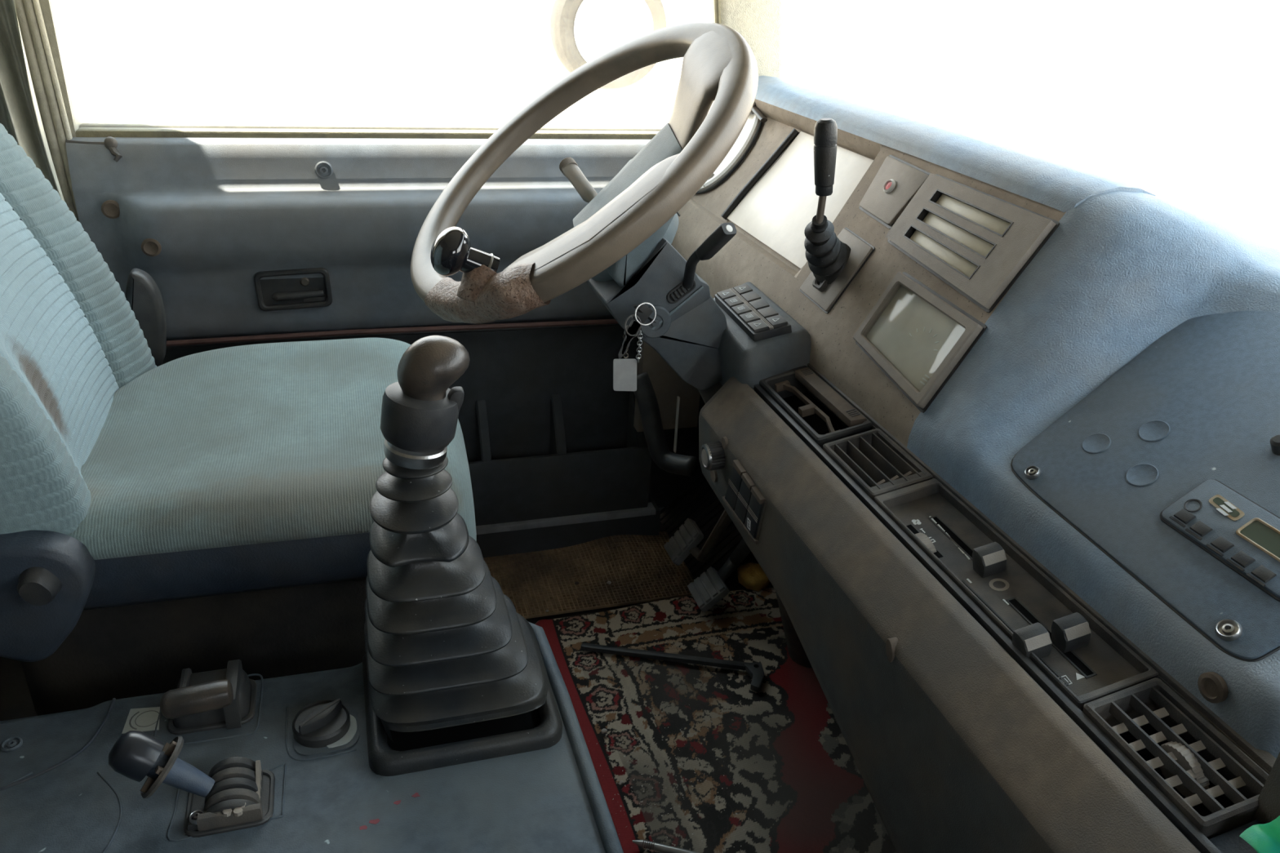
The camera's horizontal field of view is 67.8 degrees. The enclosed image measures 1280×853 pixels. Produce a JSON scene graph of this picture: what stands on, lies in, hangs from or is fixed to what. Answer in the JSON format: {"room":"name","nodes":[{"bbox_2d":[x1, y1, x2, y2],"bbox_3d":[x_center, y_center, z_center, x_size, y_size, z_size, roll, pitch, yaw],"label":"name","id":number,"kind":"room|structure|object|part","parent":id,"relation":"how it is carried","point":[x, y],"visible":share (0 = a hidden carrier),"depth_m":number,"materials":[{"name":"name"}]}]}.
{"room":"truck cab","nodes":[
{"label":"truck cab","id":0,"kind":"room"},
{"bbox_2d":[0,551,773,721],"bbox_3d":[-0.089,0.732,0.955,1.750,0.056,2.280,-5,27,-16],"label":"floor","id":1,"kind":"structure","parent":0,"point":[15,700],"depth_m":1.48,"materials":[{"name":"rubber"}]},
{"bbox_2d":[0,123,476,715],"bbox_3d":[-0.608,-0.001,1.095,0.804,1.070,0.586,-5,27,-16],"label":"seat","id":2,"kind":"object","parent":1,"relation":"on","point":[204,511],"visible":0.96,"depth_m":1.00,"materials":[{"name":"fabric"}]},
{"bbox_3d":[-0.543,0.146,0.860,0.035,0.037,0.020,-5,27,-16],"label":"recliner knob","id":3,"kind":"part","parent":2,"relation":"part of","materials":[{"name":"black plastic"}]},
{"bbox_3d":[-0.510,0.270,1.261,0.414,0.450,0.433,-5,27,-16],"label":"seat","id":4,"kind":"part","parent":2,"relation":"part of","materials":[{"name":"plastic"}]},
{"bbox_2d":[66,337,476,559],"bbox_3d":[-0.459,0.061,1.172,0.487,0.194,0.484,-5,27,-16],"label":"cushion","id":5,"kind":"object","parent":2,"relation":"on","point":[269,451],"depth_m":1.05,"materials":[{"name":"fabric"}]},
{"bbox_2d":[0,622,623,852],"bbox_3d":[-0.340,0.732,0.390,0.920,0.408,1.422,-5,27,-16],"label":"engine cover","id":6,"kind":"object","parent":1,"relation":"on","point":[60,793],"visible":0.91,"depth_m":0.81,"materials":[{"name":"blue plastic"}]},
{"bbox_2d":[121,706,159,733],"bbox_3d":[-0.455,0.269,0.873,0.031,0.001,0.034,-5,27,-16],"label":"sticker","id":7,"kind":"object","parent":6,"relation":"on","point":[144,719],"visible":0.99,"depth_m":0.87,"materials":[{"name":"grey paper"}]},
{"bbox_2d":[108,730,275,837],"bbox_3d":[-0.365,0.282,0.775,0.119,0.075,0.069,-5,27,-16],"label":"lever","id":8,"kind":"object","parent":6,"relation":"on","point":[236,793],"visible":1,"depth_m":0.77,"materials":[{"name":"black plastic"}]},
{"bbox_2d":[160,659,257,734],"bbox_3d":[-0.396,0.243,0.874,0.074,0.054,0.079,-5,27,-16],"label":"lever","id":9,"kind":"object","parent":6,"relation":"on","point":[202,701],"visible":1,"depth_m":0.86,"materials":[{"name":"black plastic"}]},
{"bbox_2d":[292,698,359,755],"bbox_3d":[-0.287,0.270,0.868,0.057,0.021,0.056,-5,27,-16],"label":"switch","id":10,"kind":"object","parent":6,"relation":"on","point":[322,726],"visible":1,"depth_m":0.86,"materials":[{"name":"plastic"}]},
{"bbox_2d":[362,335,562,776],"bbox_3d":[-0.165,0.098,0.839,0.174,0.372,0.167,-5,27,-16],"label":"lever","id":11,"kind":"object","parent":6,"relation":"on","point":[453,674],"visible":1,"depth_m":0.83,"materials":[{"name":"black rubber"}]},
{"bbox_3d":[-0.167,-0.044,0.772,0.058,0.060,0.052,-5,27,-16],"label":"knob","id":12,"kind":"part","parent":11,"relation":"part of","materials":[{"name":"plastic"}]},
{"bbox_3d":[-0.174,0.256,0.917,0.174,0.018,0.167,-5,27,-16],"label":"frame","id":13,"kind":"part","parent":11,"relation":"part of","materials":[{"name":"black rubber"}]},
{"bbox_2d":[483,531,693,618],"bbox_3d":[-0.139,0.270,1.789,0.502,0.024,0.227,-5,27,-16],"label":"mat","id":14,"kind":"object","parent":1,"relation":"on","point":[537,582],"visible":0.69,"depth_m":1.79,"materials":[{"name":"rubber"}]},
{"bbox_2d":[660,474,742,579],"bbox_3d":[0.163,0.156,1.877,0.189,0.175,0.290,-5,27,-16],"label":"footrest","id":15,"kind":"object","parent":14,"relation":"on","point":[699,503],"visible":0.3,"depth_m":1.88,"materials":[{"name":"rubber"}]},
{"bbox_2d":[534,586,897,852],"bbox_3d":[0.175,0.460,1.436,0.542,0.032,0.717,-5,27,-16],"label":"rug","id":16,"kind":"object","parent":1,"relation":"on","point":[811,796],"depth_m":1.43,"materials":[{"name":"fabric"}]},
{"bbox_2d":[601,728,607,733],"bbox_3d":[-0.053,0.452,1.412,0.010,0.006,0.008,-5,27,-16],"label":"pebble","id":17,"kind":"object","parent":16,"relation":"on","point":[603,731],"visible":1,"depth_m":1.41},
{"bbox_2d":[631,840,697,852],"bbox_3d":[0.035,0.546,1.229,0.092,0.011,0.011,9,27,11],"label":"pen","id":18,"kind":"object","parent":16,"relation":"on","point":[650,845],"visible":1,"depth_m":1.23,"materials":[{"name":"metal"}]},
{"bbox_3d":[0.054,0.378,1.565,0.302,0.013,0.061,10,27,14],"label":"plastic strip","id":19,"kind":"part","parent":16,"relation":"part of","materials":[{"name":"black plastic"}]},
{"bbox_2d":[588,696,762,849],"bbox_3d":[0.040,0.489,1.355,0.268,0.002,0.292,4,26,0],"label":"grit","id":20,"kind":"object","parent":16,"relation":"on","point":[624,696],"visible":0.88,"depth_m":1.33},
{"bbox_2d":[559,157,812,667],"bbox_3d":[0.136,0.061,1.353,0.454,0.834,0.337,-5,27,-16],"label":"column","id":21,"kind":"structure","parent":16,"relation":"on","point":[689,327],"depth_m":1.14,"materials":[{"name":"black plastic"}]},
{"bbox_2d":[410,22,758,324],"bbox_3d":[-0.078,-0.305,1.108,0.380,0.313,0.470,-5,27,-16],"label":"steering wheel","id":22,"kind":"object","parent":21,"relation":"attached to","point":[719,65],"visible":0.99,"depth_m":1.00,"materials":[{"name":"beige plastic"}]},
{"bbox_3d":[-0.169,-0.169,1.000,0.044,0.040,0.031,-5,27,-16],"label":"spinner stem","id":23,"kind":"part","parent":22,"relation":"part of","materials":[{"name":"silver metal"}]},
{"bbox_2d":[613,302,656,391],"bbox_3d":[0.002,-0.095,1.116,0.026,0.110,0.070,24,33,35],"label":"keys","id":24,"kind":"object","parent":21,"relation":"hanging from","point":[624,371],"visible":1,"depth_m":1.11,"materials":[{"name":"silver plastic"}]},
{"bbox_2d":[633,372,698,476],"bbox_3d":[0.036,-0.004,1.597,0.143,0.160,0.040,21,31,31],"label":"hose","id":25,"kind":"object","parent":21,"relation":"attached to","point":[668,461],"visible":0.93,"depth_m":1.59,"materials":[{"name":"black plastic"}]},
{"bbox_2d":[663,510,731,565],"bbox_3d":[0.115,0.171,1.603,0.060,0.261,0.276,-5,27,-16],"label":"pedal","id":26,"kind":"object","parent":21,"relation":"attached to","point":[684,542],"visible":0.94,"depth_m":1.71,"materials":[{"name":"rubber"}]},
{"bbox_3d":[0.121,0.167,1.587,0.035,0.237,0.251,-2,27,-11],"label":"arm","id":27,"kind":"part","parent":26,"relation":"part of","materials":[{"name":"metal"}]},
{"bbox_2d":[713,281,811,390],"bbox_3d":[0.149,-0.115,1.241,0.123,0.110,0.224,-5,27,-16],"label":"pod","id":28,"kind":"object","parent":21,"relation":"attached to","point":[760,340],"visible":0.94,"depth_m":1.15,"materials":[{"name":"black plastic"}]},
{"bbox_2d":[716,288,736,300],"bbox_3d":[0.114,-0.173,1.255,0.020,0.009,0.025,-5,27,-16],"label":"switch","id":29,"kind":"object","parent":28,"relation":"attached to","point":[729,294],"depth_m":1.25,"materials":[{"name":"black plastic"}]},
{"bbox_2d":[724,295,743,308],"bbox_3d":[0.121,-0.160,1.230,0.020,0.009,0.025,-5,27,-16],"label":"switch","id":30,"kind":"object","parent":28,"relation":"attached to","point":[730,301],"depth_m":1.23,"materials":[{"name":"black plastic"}]},
{"bbox_2d":[731,303,751,315],"bbox_3d":[0.129,-0.147,1.205,0.020,0.009,0.025,-5,27,-16],"label":"switch","id":31,"kind":"object","parent":28,"relation":"attached to","point":[737,309],"depth_m":1.20,"materials":[{"name":"black plastic"}]},
{"bbox_2d":[733,283,752,295],"bbox_3d":[0.136,-0.181,1.260,0.020,0.009,0.026,-5,27,-16],"label":"switch","id":32,"kind":"object","parent":28,"relation":"attached to","point":[744,289],"depth_m":1.25,"materials":[{"name":"black plastic"}]},
{"bbox_2d":[738,311,759,324],"bbox_3d":[0.136,-0.135,1.180,0.019,0.009,0.025,-4,27,-15],"label":"switch","id":33,"kind":"object","parent":28,"relation":"attached to","point":[744,317],"depth_m":1.18,"materials":[{"name":"black plastic"}]},
{"bbox_2d":[741,290,760,302],"bbox_3d":[0.144,-0.168,1.234,0.020,0.009,0.025,-5,27,-16],"label":"switch","id":34,"kind":"object","parent":28,"relation":"attached to","point":[747,296],"depth_m":1.23,"materials":[{"name":"black plastic"}]},
{"bbox_2d":[746,319,768,332],"bbox_3d":[0.143,-0.122,1.156,0.019,0.009,0.026,-4,27,-15],"label":"switch","id":35,"kind":"object","parent":28,"relation":"attached to","point":[753,325],"depth_m":1.15,"materials":[{"name":"black plastic"}]},
{"bbox_2d":[748,297,769,310],"bbox_3d":[0.151,-0.154,1.209,0.019,0.009,0.025,-4,27,-15],"label":"switch","id":36,"kind":"object","parent":28,"relation":"attached to","point":[754,304],"depth_m":1.21,"materials":[{"name":"black plastic"}]},
{"bbox_2d":[756,306,778,319],"bbox_3d":[0.159,-0.141,1.183,0.019,0.009,0.025,-4,27,-14],"label":"switch","id":37,"kind":"object","parent":28,"relation":"attached to","point":[762,312],"depth_m":1.18,"materials":[{"name":"black plastic"}]},
{"bbox_2d":[765,314,787,327],"bbox_3d":[0.166,-0.128,1.158,0.019,0.009,0.026,-4,27,-14],"label":"switch","id":38,"kind":"object","parent":28,"relation":"attached to","point":[771,320],"depth_m":1.15,"materials":[{"name":"black plastic"}]},
{"bbox_2d":[687,537,751,612],"bbox_3d":[0.149,0.234,1.627,0.089,0.194,0.132,-5,27,-16],"label":"pedal","id":39,"kind":"object","parent":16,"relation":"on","point":[708,589],"visible":0.98,"depth_m":1.67,"materials":[{"name":"rubber"}]},
{"bbox_3d":[0.163,0.228,1.624,0.064,0.180,0.124,-5,27,-16],"label":"arm","id":40,"kind":"part","parent":39,"relation":"part of","materials":[{"name":"black plastic"}]},
{"bbox_2d":[737,562,769,591],"bbox_3d":[0.214,0.281,1.787,0.061,0.044,0.072,-5,27,-16],"label":"scrap","id":41,"kind":"object","parent":1,"relation":"on","point":[751,575],"visible":0.9,"depth_m":1.77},
{"label":"outside","id":42,"kind":"structure","parent":0,"visible":0},
{"bbox_2d":[65,0,1279,244],"bbox_3d":[-0.122,2.038,1.003,120.000,0.050,120.000,-5,27,-16],"label":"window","id":43,"kind":"structure","parent":42,"point":[1188,115],"depth_m":20.86,"materials":[{"name":"glass"}]},
{"bbox_2d":[550,0,666,127],"bbox_3d":[-0.240,-1.750,6.127,0.700,2.210,0.330,-5,27,-16],"label":"mirror","id":44,"kind":"object","parent":43,"relation":"on","point":[581,31],"visible":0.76,"depth_m":5.66,"materials":[{"name":"metal"}]},
{"bbox_3d":[-0.279,-1.756,6.258,0.080,2.100,0.080,-5,27,-16],"label":"carrier post","id":45,"kind":"part","parent":44,"relation":"part of","materials":[{"name":"white"}]},
{"bbox_3d":[0.726,0.394,1.058,0.080,0.660,2.360,-5,27,-16],"label":"wall","id":46,"kind":"structure","parent":0,"visible":0},
{"bbox_2d":[671,75,1279,758],"bbox_3d":[0.537,0.036,0.804,0.426,0.384,2.229,-5,27,-16],"label":"dashboard","id":47,"kind":"object","parent":46,"relation":"attached to","point":[1001,286],"visible":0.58,"depth_m":0.92,"materials":[{"name":"plastic"}]},
{"bbox_2d":[800,117,875,313],"bbox_3d":[0.222,-0.249,1.118,0.107,0.230,0.109,-5,27,-16],"label":"lever","id":48,"kind":"object","parent":47,"relation":"on","point":[834,261],"visible":1,"depth_m":1.12,"materials":[{"name":"black plastic"}]},
{"bbox_3d":[0.233,-0.192,1.167,0.033,0.051,0.026,-5,27,-16],"label":"slot frame","id":49,"kind":"part","parent":48,"relation":"part of","materials":[{"name":"black plastic"}]},
{"bbox_3d":[0.203,-0.246,1.063,0.008,0.042,0.008,-5,27,-16],"label":"rod","id":50,"kind":"part","parent":48,"relation":"part of","materials":[{"name":"metal"}]},
{"bbox_3d":[0.239,-0.192,1.165,0.050,0.084,0.084,-5,27,-16],"label":"mounting plate","id":51,"kind":"part","parent":48,"relation":"part of","materials":[{"name":"grey plastic"}]},
{"bbox_3d":[0.299,-0.279,1.129,0.041,0.065,0.098,-5,27,-16],"label":"blank plate","id":52,"kind":"part","parent":47,"relation":"part of","materials":[{"name":"grey plastic"}]},
{"bbox_3d":[0.352,-0.246,1.361,0.420,0.380,0.858,-5,27,-16],"label":"instrument panel","id":53,"kind":"part","parent":47,"relation":"part of","materials":[{"name":"plastic"}]},
{"bbox_3d":[0.334,-0.199,1.000,0.057,0.090,0.212,-5,27,-16],"label":"warning lamp panel","id":54,"kind":"part","parent":47,"relation":"part of","materials":[{"name":"grey plastic"}]},
{"bbox_2d":[698,363,1279,852],"bbox_3d":[0.358,0.378,0.545,0.166,0.380,1.592,-5,27,-16],"label":"lower dash","id":55,"kind":"object","parent":47,"relation":"attached to","point":[980,704],"visible":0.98,"depth_m":0.76,"materials":[{"name":"plastic"}]},
{"bbox_3d":[0.077,0.036,1.116,0.004,0.020,0.020,-5,27,-16],"label":"knob","id":56,"kind":"part","parent":55,"relation":"part of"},
{"bbox_3d":[0.088,0.034,1.119,0.023,0.034,0.033,-5,27,-16],"label":"rotary knob","id":57,"kind":"part","parent":55,"relation":"part of","materials":[{"name":"black plastic"}]},
{"bbox_2d":[724,466,742,510],"bbox_3d":[0.108,0.068,1.083,0.008,0.060,0.049,-5,27,-16],"label":"rocker switch","id":58,"kind":"object","parent":55,"relation":"attached to","point":[733,474],"depth_m":1.08,"materials":[{"name":"black plastic"}]},
{"bbox_2d":[734,479,751,524],"bbox_3d":[0.116,0.081,1.059,0.008,0.058,0.046,-5,27,-16],"label":"rocker switch","id":59,"kind":"object","parent":55,"relation":"attached to","point":[743,487],"depth_m":1.06,"materials":[{"name":"black plastic"}]},
{"bbox_3d":[0.120,0.108,1.050,0.002,0.012,0.008,-5,27,-16],"label":"lamp symbol frame","id":60,"kind":"part","parent":55,"relation":"part of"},
{"bbox_2d":[744,493,763,537],"bbox_3d":[0.124,0.095,1.035,0.008,0.056,0.043,-5,27,-16],"label":"rocker switch","id":61,"kind":"object","parent":55,"relation":"attached to","point":[753,503],"depth_m":1.03,"materials":[{"name":"black plastic"}]},
{"bbox_2d":[782,392,845,435],"bbox_3d":[0.200,-0.002,1.099,0.058,0.016,0.153,-5,27,-16],"label":"air vent","id":62,"kind":"object","parent":55,"relation":"on","point":[812,418],"depth_m":1.11,"materials":[{"name":"grey plastic"}]},
{"bbox_2d":[822,428,933,501],"bbox_3d":[0.240,0.048,0.967,0.072,0.048,0.107,-5,27,-16],"label":"air vent","id":63,"kind":"object","parent":55,"relation":"attached to","point":[874,465],"depth_m":0.96,"materials":[{"name":"black plastic"}]},
{"bbox_3d":[0.295,0.114,0.805,0.027,0.029,0.018,-5,27,-16],"label":"slider knob","id":64,"kind":"part","parent":55,"relation":"part of","materials":[{"name":"black plastic"}]},
{"bbox_3d":[0.297,0.132,0.795,0.065,0.018,0.287,-5,27,-16],"label":"heater panel","id":65,"kind":"part","parent":55,"relation":"part of","materials":[{"name":"black plastic"}]},
{"bbox_3d":[0.295,0.164,0.717,0.027,0.029,0.018,-5,27,-16],"label":"slider knob","id":66,"kind":"part","parent":55,"relation":"part of","materials":[{"name":"black plastic"}]},
{"bbox_3d":[0.423,0.254,0.528,0.011,0.014,1.535,-5,27,-16],"label":"rail","id":67,"kind":"part","parent":55,"relation":"part of","materials":[{"name":"black plastic"}]},
{"bbox_3d":[0.326,0.157,0.720,0.027,0.029,0.018,-5,27,-16],"label":"slider knob","id":68,"kind":"part","parent":55,"relation":"part of","materials":[{"name":"black plastic"}]},
{"bbox_2d":[1083,678,1268,839],"bbox_3d":[0.353,0.222,0.627,0.068,0.048,0.107,-5,27,-16],"label":"vent","id":69,"kind":"object","parent":55,"relation":"attached to","point":[1207,780],"depth_m":0.62,"materials":[{"name":"black plastic"}]},
{"bbox_2d":[1208,819,1262,852],"bbox_3d":[0.488,0.426,0.225,0.071,0.028,0.830,-5,27,-16],"label":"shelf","id":70,"kind":"object","parent":55,"relation":"attached to","point":[1224,834],"depth_m":0.57,"materials":[{"name":"grey plastic"}]},
{"bbox_2d":[1239,815,1279,852],"bbox_3d":[0.378,0.248,0.528,0.059,0.021,0.070,-5,27,-16],"label":"wrapper","id":71,"kind":"object","parent":55,"relation":"on","point":[1265,837],"visible":1,"depth_m":0.55,"materials":[{"name":"green plastic"}]},
{"bbox_2d":[1010,311,1279,662],"bbox_3d":[0.462,0.018,0.734,0.224,0.159,0.292,-5,27,-16],"label":"panel","id":72,"kind":"object","parent":47,"relation":"attached to","point":[1170,467],"visible":1,"depth_m":0.75,"materials":[{"name":"blue plastic"}]},
{"bbox_3d":[0.476,0.014,0.708,0.016,0.016,0.012,-5,27,-16],"label":"knob","id":73,"kind":"part","parent":72,"relation":"part of","materials":[{"name":"black plastic"}]},
{"bbox_3d":[0.227,-0.196,1.924,0.350,0.820,0.060,-5,27,-16],"label":"wall","id":74,"kind":"structure","parent":0,"visible":0},
{"bbox_2d":[65,137,705,557],"bbox_3d":[-0.298,-0.114,1.702,1.152,0.779,0.147,-5,27,-16],"label":"door","id":75,"kind":"structure","parent":74,"relation":"in","point":[242,241],"depth_m":1.54,"materials":[{"name":"plastic"}]},
{"bbox_2d":[66,136,122,162],"bbox_3d":[-0.793,-0.403,1.385,0.072,0.034,0.025,-5,27,-16],"label":"lock knob","id":76,"kind":"object","parent":75,"relation":"attached to","point":[110,143],"visible":1,"depth_m":1.39,"materials":[{"name":"black plastic"}]},
{"bbox_3d":[-0.801,-0.413,1.385,0.058,0.006,0.005,-3,27,-13],"label":"cord","id":77,"kind":"part","parent":76,"relation":"part of","materials":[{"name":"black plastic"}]},
{"bbox_3d":[-0.549,-0.218,1.509,0.114,0.067,0.015,-5,27,-16],"label":"handle","id":78,"kind":"part","parent":75,"relation":"part of","materials":[{"name":"black plastic"}]},
{"bbox_3d":[-0.543,-0.208,1.513,0.078,0.017,0.018,-5,27,-16],"label":"lever","id":79,"kind":"part","parent":75,"relation":"part of","materials":[{"name":"black plastic"}]},
{"bbox_2d":[75,123,662,139],"bbox_3d":[-0.297,-0.800,1.399,1.090,0.732,0.046,-5,27,-16],"label":"window","id":80,"kind":"structure","parent":75,"relation":"attached to","point":[86,130],"depth_m":1.50,"materials":[{"name":"clear glass"}]},
{"bbox_3d":[-0.323,0.006,1.772,1.100,0.432,0.006,-5,27,-16],"label":"panel","id":81,"kind":"part","parent":75,"relation":"part of","materials":[{"name":"plastic"}]},
{"bbox_3d":[-0.334,0.214,1.834,0.760,0.072,0.073,-5,27,-16],"label":"sill","id":82,"kind":"part","parent":75,"relation":"part of","materials":[{"name":"plastic"}]},
{"bbox_2d":[633,338,700,453],"bbox_3d":[0.058,-0.062,1.774,0.120,0.225,0.055,-5,27,-16],"label":"column","id":83,"kind":"structure","parent":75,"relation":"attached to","point":[667,385],"depth_m":1.77,"materials":[{"name":"brown plastic"}]},
{"bbox_3d":[0.069,-0.003,1.782,0.005,0.114,0.011,-5,27,-16],"label":"bare metal strip","id":84,"kind":"part","parent":83,"relation":"part of","materials":[{"name":"silver metal"}]},
{"bbox_2d":[475,502,656,534],"bbox_3d":[-0.329,0.192,1.783,0.745,0.013,0.029,-5,27,-16],"label":"baseboard","id":85,"kind":"structure","parent":74,"relation":"attached to","point":[650,509],"depth_m":1.82,"materials":[{"name":"grey plastic"}]},
{"bbox_2d":[707,0,786,108],"bbox_3d":[0.173,-0.803,1.552,0.252,1.090,0.064,-5,27,-16],"label":"windshield pillar","id":86,"kind":"structure","parent":74,"relation":"attached to","point":[762,24],"depth_m":1.60,"materials":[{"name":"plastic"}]},
{"bbox_3d":[-0.356,-1.132,1.236,1.700,0.280,0.100,-5,27,-16],"label":"trim","id":87,"kind":"structure","parent":0,"visible":0},
{"bbox_2d":[0,0,64,200],"bbox_3d":[-0.880,-0.580,1.197,0.212,0.750,0.106,4,26,1],"label":"curtain","id":88,"kind":"object","parent":87,"relation":"hanging from","point":[20,113],"visible":0.48,"depth_m":1.26,"materials":[{"name":"fabric"}]},
{"bbox_3d":[-0.899,0.051,0.332,0.060,1.740,2.360,-5,27,-16],"label":"wall","id":89,"kind":"structure","parent":0,"visible":0},
{"bbox_2d":[14,0,88,299],"bbox_3d":[-1.015,-0.441,1.363,0.400,1.700,0.107,-5,27,-16],"label":"door pillar","id":90,"kind":"structure","parent":89,"relation":"attached to","point":[45,28],"depth_m":1.35,"materials":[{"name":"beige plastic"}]}
]}

